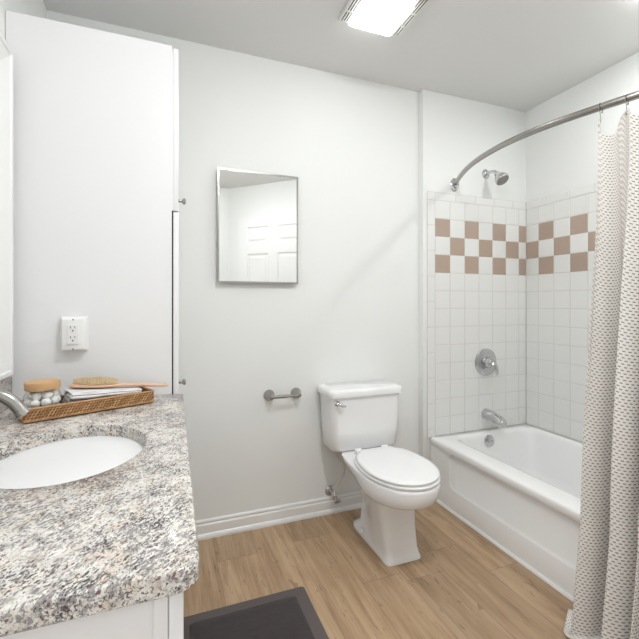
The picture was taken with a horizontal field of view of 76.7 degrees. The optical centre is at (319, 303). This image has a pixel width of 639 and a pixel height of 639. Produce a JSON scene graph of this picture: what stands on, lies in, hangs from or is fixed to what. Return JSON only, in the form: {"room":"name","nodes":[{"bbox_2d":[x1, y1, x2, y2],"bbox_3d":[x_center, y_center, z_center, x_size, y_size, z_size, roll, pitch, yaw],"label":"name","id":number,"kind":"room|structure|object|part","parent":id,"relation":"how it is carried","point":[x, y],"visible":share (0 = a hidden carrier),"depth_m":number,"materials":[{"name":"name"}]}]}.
{"room":"bathroom","nodes":[
{"label":"bathroom","id":0,"kind":"room"},
{"bbox_2d":[0,0,46,37],"bbox_3d":[-0.781,-0.062,0.549,0.100,2.440,2.564,0,0,-21],"label":"wall","id":1,"kind":"structure","parent":0,"point":[37,8],"depth_m":1.47,"materials":[{"name":"white paint"}]},
{"bbox_2d":[0,376,11,412],"bbox_3d":[-0.820,0.283,0.821,0.020,0.098,1.037,0,0,-21],"label":"backsplash","id":2,"kind":"structure","parent":1,"relation":"attached to","point":[5,384],"depth_m":1.25,"materials":[{"name":"stone"}]},
{"bbox_2d":[0,32,13,380],"bbox_3d":[-0.809,-0.285,0.811,0.034,1.026,1.003,0,0,-21],"label":"wall mirror","id":3,"kind":"object","parent":1,"relation":"attached to","point":[6,54],"visible":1,"depth_m":1.25,"materials":[{"name":"clear glass"}]},
{"bbox_2d":[47,10,418,520],"bbox_3d":[-0.359,-0.062,2.136,2.022,2.440,0.100,0,0,-21],"label":"wall","id":4,"kind":"structure","parent":0,"point":[351,145],"depth_m":2.16,"materials":[{"name":"white paint"}]},
{"bbox_2d":[217,167,297,283],"bbox_3d":[-0.313,-0.387,2.081,0.418,0.567,0.034,0,0,-21],"label":"medicine cabinet","id":5,"kind":"object","parent":4,"relation":"attached to","point":[257,212],"visible":1,"depth_m":2.07,"materials":[{"name":"silver mirror"}]},
{"bbox_2d":[196,491,361,540],"bbox_3d":[-0.054,1.114,2.187,1.418,0.089,0.022,0,0,-21],"label":"baseboard","id":6,"kind":"structure","parent":4,"relation":"attached to","point":[224,525],"depth_m":2.12,"materials":[{"name":"white paint"}]},
{"bbox_2d":[264,388,301,400],"bbox_3d":[-0.184,0.481,2.112,0.205,0.058,0.069,0,0,-21],"label":"paper holder","id":7,"kind":"object","parent":4,"relation":"attached to","point":[269,395],"visible":1,"depth_m":2.10,"materials":[{"name":"silver metal"}]},
{"bbox_3d":[-0.253,0.481,2.086,0.058,0.058,0.069,0,0,-21],"label":"post","id":8,"kind":"part","parent":7,"relation":"part of","materials":[{"name":"silver metal"}]},
{"bbox_3d":[-0.115,0.481,2.138,0.058,0.058,0.069,0,0,-21],"label":"post","id":9,"kind":"part","parent":7,"relation":"part of","materials":[{"name":"silver metal"}]},
{"bbox_2d":[325,452,345,503],"bbox_3d":[0.095,0.913,2.187,0.093,0.310,0.128,0,0,-21],"label":"supply valve","id":10,"kind":"object","parent":4,"relation":"attached to","point":[330,490],"visible":0.88,"depth_m":2.18,"materials":[{"name":"silver metal"}]},
{"bbox_2d":[43,0,638,111],"bbox_3d":[0.545,-1.322,1.056,2.939,0.080,2.764,0,0,-21],"label":"ceiling","id":11,"kind":"structure","parent":0,"point":[520,55],"depth_m":1.94,"materials":[{"name":"white paint"}]},
{"bbox_2d":[338,0,428,36],"bbox_3d":[0.281,-1.263,1.719,0.308,0.036,0.312,0,0,-21],"label":"recessed light","id":12,"kind":"object","parent":11,"relation":"in","point":[383,17],"visible":1,"depth_m":1.75,"materials":[{"name":"white plastic"}]},
{"bbox_2d":[339,0,361,22],"bbox_3d":[0.160,-1.263,1.673,0.041,0.004,0.296,0,0,-21],"label":"grille","id":13,"kind":"object","parent":12,"relation":"attached to","point":[352,10],"depth_m":1.74,"materials":[{"name":"grey"}]},
{"bbox_2d":[392,0,428,36],"bbox_3d":[0.402,-1.263,1.766,0.042,0.004,0.296,0,0,-21],"label":"grille","id":14,"kind":"object","parent":12,"relation":"attached to","point":[417,5],"depth_m":1.77,"materials":[{"name":"grey"}]},
{"bbox_2d":[184,502,572,638],"bbox_3d":[-0.124,1.198,0.425,4.639,0.080,3.464,0,0,-21],"label":"floor","id":15,"kind":"structure","parent":0,"point":[462,585],"depth_m":1.67,"materials":[{"name":"brown wood"}]},
{"bbox_2d":[0,436,183,638],"bbox_3d":[-0.581,0.761,0.914,0.532,0.794,1.033,0,0,-21],"label":"vanity cabinet","id":16,"kind":"object","parent":15,"relation":"on","point":[68,460],"visible":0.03,"depth_m":0.82,"materials":[{"name":"white laminate"}]},
{"bbox_2d":[0,394,198,636],"bbox_3d":[-0.573,0.348,0.910,0.544,0.031,1.048,0,0,-21],"label":"countertop","id":17,"kind":"structure","parent":16,"relation":"on","point":[123,535],"depth_m":0.60,"materials":[{"name":"stone"}]},
{"bbox_2d":[0,389,30,418],"bbox_3d":[-0.735,0.254,0.852,0.150,0.155,0.172,0,0,34],"label":"faucet","id":18,"kind":"object","parent":17,"relation":"on","point":[14,403],"visible":1,"depth_m":0.86,"materials":[{"name":"silver metal"}]},
{"bbox_2d":[19,387,153,423],"bbox_3d":[-0.722,0.310,1.267,0.360,0.043,0.130,0,0,-43],"label":"rattan tray","id":19,"kind":"object","parent":17,"relation":"on","point":[146,396],"visible":0.61,"depth_m":1.21,"materials":[{"name":"brown wicker"}]},
{"bbox_2d":[22,378,62,402],"bbox_3d":[-0.811,0.276,1.183,0.099,0.098,0.099,0,0,-21],"label":"glass jar","id":20,"kind":"object","parent":19,"relation":"in","point":[46,384],"visible":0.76,"depth_m":1.16,"materials":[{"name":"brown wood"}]},
{"bbox_2d":[24,399,32,406],"bbox_3d":[-0.834,0.285,1.157,0.024,0.024,0.024,0,0,3],"label":"ball","id":21,"kind":"object","parent":20,"relation":"in","point":[27,401],"visible":0.68,"depth_m":1.15,"materials":[{"name":"white"}]},
{"bbox_2d":[26,392,34,398],"bbox_3d":[-0.833,0.266,1.169,0.024,0.025,0.025,0,0,-4],"label":"ball","id":22,"kind":"object","parent":20,"relation":"in","point":[29,395],"visible":0.62,"depth_m":1.16,"materials":[{"name":"white"}]},
{"bbox_2d":[30,400,39,407],"bbox_3d":[-0.809,0.286,1.149,0.024,0.025,0.025,0,0,-14],"label":"ball","id":23,"kind":"object","parent":20,"relation":"in","point":[35,403],"visible":0.88,"depth_m":1.14,"materials":[{"name":"white"}]},
{"bbox_2d":[32,392,41,399],"bbox_3d":[-0.810,0.266,1.157,0.024,0.025,0.024,0,0,-19],"label":"ball","id":24,"kind":"object","parent":20,"relation":"in","point":[37,395],"visible":1,"depth_m":1.15,"materials":[{"name":"white"}]},
{"bbox_3d":[-0.811,0.238,1.183,0.089,0.024,0.089,0,0,-21],"label":"bamboo lid","id":25,"kind":"part","parent":20,"relation":"part of","materials":[{"name":"brown wood"}]},
{"bbox_2d":[41,398,50,405],"bbox_3d":[-0.785,0.284,1.161,0.024,0.024,0.024,0,0,12],"label":"ball","id":26,"kind":"object","parent":20,"relation":"in","point":[45,402],"visible":0.92,"depth_m":1.15,"materials":[{"name":"white"}]},
{"bbox_2d":[43,391,52,398],"bbox_3d":[-0.788,0.266,1.171,0.024,0.025,0.024,0,0,37],"label":"ball","id":27,"kind":"object","parent":20,"relation":"in","point":[47,394],"visible":0.99,"depth_m":1.16,"materials":[{"name":"white"}]},
{"bbox_2d":[50,389,57,396],"bbox_3d":[-0.789,0.266,1.197,0.024,0.025,0.024,0,0,18],"label":"ball","id":28,"kind":"object","parent":20,"relation":"in","point":[55,392],"visible":0.62,"depth_m":1.19,"materials":[{"name":"white"}]},
{"bbox_2d":[51,396,59,403],"bbox_3d":[-0.777,0.284,1.186,0.024,0.025,0.024,0,0,-45],"label":"ball","id":29,"kind":"object","parent":20,"relation":"in","point":[54,400],"visible":0.94,"depth_m":1.18,"materials":[{"name":"white"}]},
{"bbox_3d":[-0.688,0.309,1.300,0.223,0.031,0.110,0,0,-43],"label":"folded towel","id":30,"kind":"object","parent":19,"relation":"in","visible":0},
{"bbox_2d":[63,387,141,401],"bbox_3d":[-0.692,0.282,1.296,0.206,0.036,0.103,0,0,-43],"label":"folded towel","id":31,"kind":"object","parent":30,"relation":"on","point":[71,394],"visible":0.86,"depth_m":1.25,"materials":[{"name":"white fabric"}]},
{"bbox_2d":[69,377,168,387],"bbox_3d":[-0.644,0.257,1.311,0.291,0.047,0.055,0,0,-19],"label":"bath brush","id":32,"kind":"object","parent":31,"relation":"on","point":[82,382],"visible":1,"depth_m":1.28,"materials":[{"name":"brown wood"}]},
{"bbox_3d":[-0.384,0.711,0.990,0.018,0.694,1.033,0,0,-21],"label":"frame","id":33,"kind":"part","parent":16,"relation":"part of","materials":[{"name":"white laminate"}]},
{"bbox_3d":[-0.272,0.699,0.748,0.018,0.658,0.500,0,0,-21],"label":"door","id":34,"kind":"part","parent":16,"relation":"part of","materials":[{"name":"white laminate"}]},
{"bbox_2d":[5,10,185,400],"bbox_3d":[-0.843,0.105,1.633,0.556,2.107,0.492,0,0,-21],"label":"linen cabinet","id":35,"kind":"object","parent":15,"relation":"on","point":[96,112],"visible":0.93,"depth_m":1.40,"materials":[{"name":"white laminate"}]},
{"bbox_2d":[61,316,87,350],"bbox_3d":[-0.825,0.103,1.357,0.080,0.118,0.036,0,0,-21],"label":"power outlet","id":36,"kind":"object","parent":35,"relation":"attached to","point":[74,329],"visible":1,"depth_m":1.34,"materials":[{"name":"white plastic"}]},
{"bbox_2d":[67,324,78,344],"bbox_3d":[-0.820,0.103,1.342,0.033,0.066,0.004,0,0,-21],"label":"receptacle","id":37,"kind":"object","parent":36,"relation":"attached to","point":[72,329],"depth_m":1.34,"materials":[{"name":"grey plastic"}]},
{"bbox_3d":[-0.617,0.361,1.720,0.018,1.395,0.488,0,0,-21],"label":"door","id":38,"kind":"part","parent":35,"relation":"part of","materials":[{"name":"white laminate"}]},
{"bbox_3d":[-0.617,-0.641,1.720,0.018,0.598,0.488,0,0,-21],"label":"door","id":39,"kind":"part","parent":35,"relation":"part of","materials":[{"name":"white laminate"}]},
{"bbox_3d":[-0.521,-0.387,1.531,0.027,0.024,0.024,0,0,-21],"label":"knob","id":40,"kind":"part","parent":35,"relation":"part of","materials":[{"name":"silver metal"}]},
{"bbox_2d":[184,587,328,638],"bbox_3d":[-0.150,1.147,1.174,0.494,0.021,0.820,0,0,-21],"label":"bath mat","id":41,"kind":"object","parent":15,"relation":"on","point":[288,614],"visible":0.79,"depth_m":1.45,"materials":[{"name":"grey fabric"}]},
{"bbox_2d":[318,379,440,565],"bbox_3d":[0.303,0.797,1.954,0.425,0.720,0.698,0,0,-21],"label":"toilet","id":42,"kind":"object","parent":15,"relation":"on","point":[359,419],"visible":1,"depth_m":1.91,"materials":[{"name":"white ceramic"}]},
{"bbox_3d":[0.106,0.504,2.013,0.050,0.029,0.036,0,0,-21],"label":"flush lever","id":43,"kind":"part","parent":42,"relation":"part of","materials":[{"name":"silver metal"}]},
{"bbox_3d":[0.216,0.619,2.182,0.401,0.278,0.198,0,0,-21],"label":"tank","id":44,"kind":"part","parent":42,"relation":"part of","materials":[{"name":"white ceramic"}]},
{"bbox_3d":[0.218,0.458,2.179,0.425,0.042,0.216,0,0,-21],"label":"tank lid","id":45,"kind":"part","parent":42,"relation":"part of","materials":[{"name":"white ceramic"}]},
{"bbox_3d":[0.327,0.958,1.898,0.340,0.399,0.577,0,0,-21],"label":"bowl","id":46,"kind":"part","parent":42,"relation":"part of","materials":[{"name":"white ceramic"}]},
{"bbox_3d":[0.351,0.750,1.834,0.332,0.015,0.439,0,0,-21],"label":"seat","id":47,"kind":"part","parent":42,"relation":"part of","materials":[{"name":"white plastic"}]},
{"bbox_3d":[0.351,0.730,1.834,0.326,0.020,0.427,0,0,-21],"label":"lid","id":48,"kind":"part","parent":42,"relation":"part of","materials":[{"name":"white plastic"}]},
{"bbox_2d":[431,424,582,596],"bbox_3d":[1.289,0.979,1.850,0.768,0.358,1.513,0,0,-21],"label":"bathtub","id":49,"kind":"object","parent":15,"relation":"on","point":[519,485],"visible":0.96,"depth_m":2.03,"materials":[{"name":"white ceramic"}]},
{"bbox_3d":[1.045,0.846,2.483,0.072,0.072,0.018,0,0,-21],"label":"overflow plate","id":50,"kind":"part","parent":49,"relation":"part of","materials":[{"name":"silver metal"}]},
{"bbox_2d":[436,499,573,601],"bbox_3d":[0.930,1.151,1.716,0.011,0.014,1.519,0,0,-21],"label":"trim","id":51,"kind":"structure","parent":49,"relation":"attached to","point":[559,589],"depth_m":1.84,"materials":[{"name":"white paint"}]},
{"bbox_2d":[431,424,582,521],"bbox_3d":[1.289,0.949,1.850,0.768,0.298,1.513,0,0,-21],"label":"basin","id":52,"kind":"object","parent":49,"relation":"in","point":[523,472],"depth_m":2.22,"materials":[{"name":"white ceramic"}]},
{"bbox_2d":[419,89,525,460],"bbox_3d":[1.023,-0.062,2.638,0.917,2.440,0.148,0,0,-21],"label":"wall","id":53,"kind":"structure","parent":0,"point":[472,238],"depth_m":2.53,"materials":[{"name":"white tile"}]},
{"bbox_2d":[475,348,498,375],"bbox_3d":[1.074,0.373,2.529,0.172,0.172,0.093,0,0,-21],"label":"shower valve","id":54,"kind":"object","parent":53,"relation":"attached to","point":[485,360],"visible":1,"depth_m":2.54,"materials":[{"name":"silver metal"}]},
{"bbox_3d":[1.087,0.404,2.509,0.052,0.087,0.046,0,0,-21],"label":"lever","id":55,"kind":"part","parent":54,"relation":"part of","materials":[{"name":"silver metal"}]},
{"bbox_2d":[481,408,506,427],"bbox_3d":[1.085,0.712,2.498,0.068,0.087,0.158,0,0,-21],"label":"tub spout","id":56,"kind":"object","parent":53,"relation":"attached to","point":[487,414],"visible":1,"depth_m":2.48,"materials":[{"name":"silver metal"}]},
{"bbox_2d":[482,169,508,184],"bbox_3d":[1.096,-0.791,2.505,0.082,0.131,0.164,0,0,-21],"label":"sprayer","id":57,"kind":"object","parent":53,"relation":"attached to","point":[501,178],"visible":1,"depth_m":2.46,"materials":[{"name":"silver metal"}]},
{"bbox_3d":[1.082,-0.817,2.530,0.023,0.042,0.089,0,0,-21],"label":"shower arm","id":58,"kind":"part","parent":57,"relation":"part of","materials":[{"name":"silver metal"}]},
{"bbox_2d":[450,90,638,191],"bbox_3d":[0.998,-0.718,1.739,0.278,0.106,1.526,0,0,-21],"label":"shower curtain rod","id":59,"kind":"object","parent":53,"relation":"attached to","point":[454,184],"visible":1,"depth_m":1.61,"materials":[{"name":"silver metal"}]},
{"label":"curtain hook","id":60,"kind":"object","parent":59,"relation":"hanging from","visible":0},
{"bbox_2d":[564,108,638,638],"bbox_3d":[1.088,0.242,1.266,0.375,1.824,0.580,0,0,-21],"label":"shower curtain","id":61,"kind":"object","parent":60,"relation":"hanging from","point":[606,591],"visible":1,"depth_m":1.38,"materials":[{"name":"fabric"}]},
{"bbox_2d":[526,52,638,442],"bbox_3d":[1.699,-0.062,2.004,0.107,2.440,1.532,0,0,-21],"label":"wall","id":62,"kind":"structure","parent":0,"point":[562,159],"depth_m":2.45,"materials":[{"name":"white tile"}]}
]}

